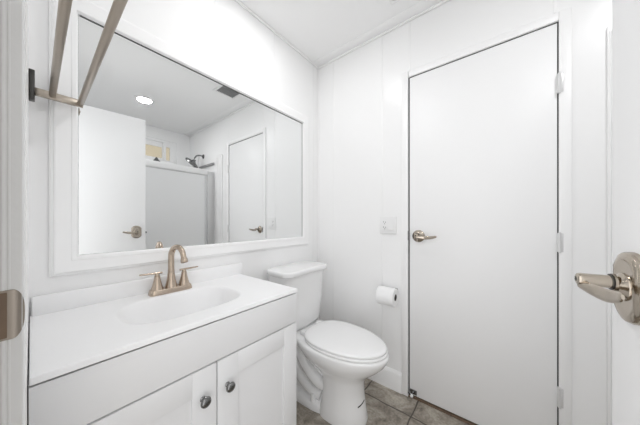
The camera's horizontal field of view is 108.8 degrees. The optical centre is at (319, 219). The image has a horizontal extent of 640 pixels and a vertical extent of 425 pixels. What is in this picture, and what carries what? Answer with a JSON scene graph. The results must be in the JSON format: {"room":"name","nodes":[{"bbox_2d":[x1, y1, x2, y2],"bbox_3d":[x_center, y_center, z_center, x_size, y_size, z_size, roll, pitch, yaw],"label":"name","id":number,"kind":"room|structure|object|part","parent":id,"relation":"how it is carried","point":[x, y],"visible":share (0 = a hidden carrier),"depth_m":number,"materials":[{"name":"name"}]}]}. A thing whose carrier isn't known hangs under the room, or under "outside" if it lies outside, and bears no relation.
{"room":"bathroom","nodes":[
{"label":"bathroom","id":0,"kind":"room"},
{"bbox_2d":[23,0,28,424],"bbox_3d":[0.009,-0.077,-0.083,2.530,2.402,0.110,0,0,38],"label":"wall","id":1,"kind":"structure","parent":0,"point":[25,2],"depth_m":0.32,"materials":[{"name":"white paint"}]},
{"bbox_2d":[0,0,22,424],"bbox_3d":[-0.392,0.098,0.224,0.021,2.052,0.124,0,0,38],"label":"door frame","id":2,"kind":"structure","parent":1,"relation":"attached to","point":[11,11],"depth_m":0.26,"materials":[{"name":"white paint"}]},
{"bbox_2d":[0,289,24,341],"bbox_3d":[-0.360,0.107,0.247,0.006,0.056,0.052,0,0,33],"label":"strike plate","id":3,"kind":"object","parent":2,"relation":"attached to","point":[12,304],"visible":1,"depth_m":0.26,"materials":[{"name":"silver metal"}]},
{"bbox_2d":[29,0,127,107],"bbox_3d":[-0.617,-0.422,0.559,0.690,0.088,0.120,0,0,38],"label":"towel rack","id":4,"kind":"object","parent":1,"relation":"attached to","point":[64,6],"visible":1,"depth_m":0.55,"materials":[{"name":"silver metal"}]},
{"bbox_3d":[-0.904,-0.422,0.718,0.042,0.088,0.012,0,0,38],"label":"wall plate","id":5,"kind":"part","parent":4,"relation":"part of","materials":[{"name":"silver metal"}]},
{"bbox_3d":[-0.867,-0.406,0.764,0.012,0.023,0.106,0,0,38],"label":"arm","id":6,"kind":"part","parent":4,"relation":"part of","materials":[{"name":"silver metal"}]},
{"bbox_2d":[574,0,639,424],"bbox_3d":[0.348,0.099,0.149,0.162,2.026,0.665,0,0,38],"label":"door","id":7,"kind":"structure","parent":1,"relation":"in","point":[623,283],"depth_m":0.37,"materials":[{"name":"white paint"}]},
{"bbox_3d":[0.431,0.104,0.348,0.045,0.035,0.115,0,0,38],"label":"lever","id":8,"kind":"part","parent":7,"relation":"part of","materials":[{"name":"silver metal"}]},
{"bbox_3d":[0.483,0.106,0.364,0.020,0.112,0.072,0,0,33],"label":"lever handle","id":9,"kind":"part","parent":7,"relation":"part of","materials":[{"name":"silver metal"}]},
{"bbox_2d":[29,0,317,321],"bbox_3d":[-0.524,-0.077,1.362,0.101,2.402,1.714,0,0,38],"label":"wall","id":10,"kind":"structure","parent":0,"point":[222,34],"depth_m":1.18,"materials":[{"name":"white paint"}]},
{"bbox_2d":[32,263,241,316],"bbox_3d":[-0.698,0.282,1.043,0.017,0.064,0.766,0,0,38],"label":"backsplash","id":11,"kind":"structure","parent":10,"relation":"attached to","point":[54,302],"depth_m":0.88,"materials":[{"name":"white stone"}]},
{"bbox_2d":[49,0,307,277],"bbox_3d":[-0.502,-0.309,1.290,0.022,1.006,1.324,0,0,38],"label":"wall mirror","id":12,"kind":"object","parent":10,"relation":"attached to","point":[165,148],"visible":0.99,"depth_m":1.02,"materials":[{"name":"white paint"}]},
{"bbox_2d":[235,0,317,68],"bbox_3d":[-0.480,-1.271,1.326,0.014,0.014,1.494,0,0,38],"label":"trim","id":13,"kind":"structure","parent":10,"relation":"attached to","point":[237,1],"depth_m":1.53,"materials":[{"name":"white paint"}]},
{"bbox_2d":[318,68,318,318],"bbox_3d":[-0.014,-0.077,1.917,0.011,2.402,0.011,0,0,38],"label":"trim","id":14,"kind":"structure","parent":10,"relation":"attached to","point":[318,68],"depth_m":1.91,"materials":[{"name":"white paint"}]},
{"bbox_2d":[239,0,422,61],"bbox_3d":[0.513,-1.303,0.554,2.770,0.050,1.734,0,0,38],"label":"ceiling","id":15,"kind":"structure","parent":0,"point":[316,28],"depth_m":1.45,"materials":[{"name":"white paint"}]},
{"bbox_2d":[389,0,399,4],"bbox_3d":[0.479,-1.271,1.167,0.319,0.014,0.219,0,0,38],"label":"ceiling vent","id":16,"kind":"object","parent":15,"relation":"in","point":[392,2],"visible":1,"depth_m":1.32,"materials":[{"name":"white plastic"}]},
{"bbox_2d":[296,378,468,424],"bbox_3d":[0.021,1.149,-0.068,2.770,0.050,3.320,0,0,38],"label":"floor","id":17,"kind":"structure","parent":0,"point":[385,406],"depth_m":1.34,"materials":[{"name":"tile"}]},
{"bbox_2d":[28,293,295,424],"bbox_3d":[-0.514,0.728,0.883,0.502,0.793,0.755,0,0,38],"label":"vanity cabinet","id":18,"kind":"object","parent":17,"relation":"on","point":[239,368],"visible":0.94,"depth_m":0.70,"materials":[{"name":"white paint"}]},
{"bbox_3d":[-0.463,0.746,0.606,0.018,0.561,0.380,0,0,38],"label":"door","id":19,"kind":"part","parent":18,"relation":"part of","materials":[{"name":"white paint"}]},
{"bbox_2d":[29,263,297,385],"bbox_3d":[-0.519,0.346,0.900,0.476,0.192,0.770,0,0,38],"label":"countertop","id":20,"kind":"structure","parent":18,"relation":"on","point":[71,330],"depth_m":0.78,"materials":[{"name":"white stone"}]},
{"bbox_2d":[139,244,197,296],"bbox_3d":[-0.653,0.208,1.002,0.180,0.208,0.157,0,0,-12],"label":"faucet","id":21,"kind":"object","parent":20,"relation":"on","point":[171,286],"visible":1,"depth_m":0.99,"materials":[{"name":"silver metal"}]},
{"bbox_3d":[-0.698,0.223,0.946,0.012,0.010,0.078,0,0,41],"label":"lever","id":22,"kind":"part","parent":21,"relation":"part of","materials":[{"name":"silver metal"}]},
{"bbox_3d":[-0.685,0.258,0.963,0.045,0.068,0.045,0,0,38],"label":"handle","id":23,"kind":"part","parent":21,"relation":"part of","materials":[{"name":"silver metal"}]},
{"bbox_3d":[-0.652,0.301,1.004,0.054,0.021,0.162,0,0,38],"label":"plate","id":24,"kind":"part","parent":21,"relation":"part of","materials":[{"name":"silver metal"}]},
{"bbox_3d":[-0.612,0.198,0.984,0.137,0.188,0.047,0,0,26],"label":"spout","id":25,"kind":"part","parent":21,"relation":"part of","materials":[{"name":"silver metal"}]},
{"bbox_3d":[-0.620,0.258,1.044,0.045,0.068,0.045,0,0,38],"label":"handle","id":26,"kind":"part","parent":21,"relation":"part of","materials":[{"name":"silver metal"}]},
{"bbox_3d":[-0.607,0.223,1.061,0.012,0.010,0.078,0,0,36],"label":"lever","id":27,"kind":"part","parent":21,"relation":"part of","materials":[{"name":"silver metal"}]},
{"bbox_3d":[-0.354,0.558,0.705,0.030,0.032,0.032,0,0,38],"label":"knob","id":28,"kind":"part","parent":18,"relation":"part of","materials":[{"name":"silver metal"}]},
{"bbox_3d":[-0.303,0.558,0.769,0.030,0.032,0.032,0,0,38],"label":"knob","id":29,"kind":"part","parent":18,"relation":"part of","materials":[{"name":"silver metal"}]},
{"bbox_3d":[-0.228,0.746,0.902,0.018,0.561,0.368,0,0,38],"label":"door","id":30,"kind":"part","parent":18,"relation":"part of","materials":[{"name":"white paint"}]},
{"bbox_2d":[267,261,388,424],"bbox_3d":[0.050,0.717,1.393,0.738,0.814,0.426,0,0,38],"label":"toilet","id":31,"kind":"object","parent":17,"relation":"on","point":[334,358],"visible":0.96,"depth_m":1.30,"materials":[{"name":"white ceramic"}]},
{"bbox_3d":[-0.152,0.527,1.553,0.206,0.367,0.398,0,0,38],"label":"tank","id":32,"kind":"part","parent":31,"relation":"part of","materials":[{"name":"white ceramic"}]},
{"bbox_3d":[-0.147,0.327,1.548,0.237,0.032,0.426,0,0,38],"label":"tank lid","id":33,"kind":"part","parent":31,"relation":"part of","materials":[{"name":"white ceramic"}]},
{"bbox_3d":[0.127,0.918,1.351,0.565,0.412,0.370,0,0,38],"label":"bowl","id":34,"kind":"part","parent":31,"relation":"part of","materials":[{"name":"white ceramic"}]},
{"bbox_3d":[0.146,0.687,1.336,0.491,0.018,0.348,0,0,38],"label":"seat lid","id":35,"kind":"part","parent":31,"relation":"part of","materials":[{"name":"white plastic"}]},
{"bbox_3d":[0.150,0.704,1.332,0.489,0.013,0.354,0,0,38],"label":"seat","id":36,"kind":"part","parent":31,"relation":"part of","materials":[{"name":"white plastic"}]},
{"bbox_2d":[409,394,477,424],"bbox_3d":[0.847,1.120,1.277,0.669,0.008,0.066,0,0,38],"label":"threshold","id":37,"kind":"object","parent":17,"relation":"on","point":[414,397],"visible":0.42,"depth_m":1.34,"materials":[{"name":"brown wood"}]},
{"bbox_2d":[607,21,611,424],"bbox_3d":[1.119,0.145,0.069,0.976,1.958,1.503,0,0,38],"label":"tub surround","id":38,"kind":"object","parent":17,"relation":"on","point":[609,27],"visible":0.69,"depth_m":0.95,"materials":[{"name":"white plastic"}]},
{"bbox_2d":[319,0,611,424],"bbox_3d":[1.047,-0.077,1.147,2.630,2.402,0.101,0,0,38],"label":"wall","id":39,"kind":"structure","parent":0,"point":[360,92],"depth_m":1.52,"materials":[{"name":"white paint"}]},
{"bbox_2d":[313,0,449,68],"bbox_3d":[0.955,-1.270,1.103,2.519,0.016,0.085,0,0,38],"label":"trim","id":40,"kind":"structure","parent":39,"relation":"attached to","point":[424,6],"depth_m":1.53,"materials":[{"name":"white paint"}]},
{"bbox_2d":[368,366,401,393],"bbox_3d":[0.260,1.059,1.698,0.690,0.130,0.014,0,0,38],"label":"baseboard","id":41,"kind":"structure","parent":39,"relation":"attached to","point":[388,377],"depth_m":1.53,"materials":[{"name":"white paint"}]},
{"bbox_2d":[380,217,396,233],"bbox_3d":[0.457,0.035,1.542,0.116,0.114,0.014,0,0,38],"label":"switch plate","id":42,"kind":"object","parent":39,"relation":"attached to","point":[388,225],"visible":1,"depth_m":1.54,"materials":[{"name":"white plastic"}]},
{"bbox_2d":[382,220,386,229],"bbox_3d":[0.439,0.035,1.556,0.033,0.067,0.003,0,0,38],"label":"outlet","id":43,"kind":"object","parent":42,"relation":"attached to","point":[384,222],"depth_m":1.55,"materials":[{"name":"white plastic"}]},
{"bbox_2d":[408,22,563,424],"bbox_3d":[0.826,0.102,1.242,0.686,2.024,0.098,0,0,38],"label":"door","id":44,"kind":"structure","parent":39,"relation":"in","point":[486,242],"depth_m":1.21,"materials":[{"name":"white paint"}]},
{"bbox_2d":[408,388,416,397],"bbox_3d":[0.573,1.084,1.431,0.049,0.028,0.044,0,0,38],"label":"door stop","id":45,"kind":"object","parent":44,"relation":"attached to","point":[412,391],"visible":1,"depth_m":1.44,"materials":[{"name":"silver metal"}]},
{"bbox_3d":[0.608,0.100,1.417,0.075,0.075,0.024,0,0,38],"label":"lever handle","id":46,"kind":"part","parent":44,"relation":"part of","materials":[{"name":"silver metal"}]},
{"bbox_3d":[0.628,0.098,1.363,0.126,0.035,0.043,0,0,38],"label":"lever","id":47,"kind":"part","parent":44,"relation":"part of","materials":[{"name":"silver metal"}]},
{"bbox_2d":[402,6,571,424],"bbox_3d":[0.826,0.088,1.252,0.751,2.073,0.011,0,0,38],"label":"door frame","id":48,"kind":"structure","parent":39,"relation":"attached to","point":[565,16],"depth_m":1.03,"materials":[{"name":"white paint"}]},
{"bbox_3d":[0.440,0.473,1.511,0.118,0.045,0.088,0,0,38],"label":"toilet paper holder","id":49,"kind":"object","parent":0,"visible":0},
{"bbox_2d":[375,286,398,306],"bbox_3d":[0.431,0.488,1.472,0.110,0.112,0.112,0,0,38],"label":"toilet paper roll","id":50,"kind":"object","parent":49,"relation":"hanging from","point":[388,296],"visible":1,"depth_m":1.44,"materials":[{"name":"white paper"}]}
]}

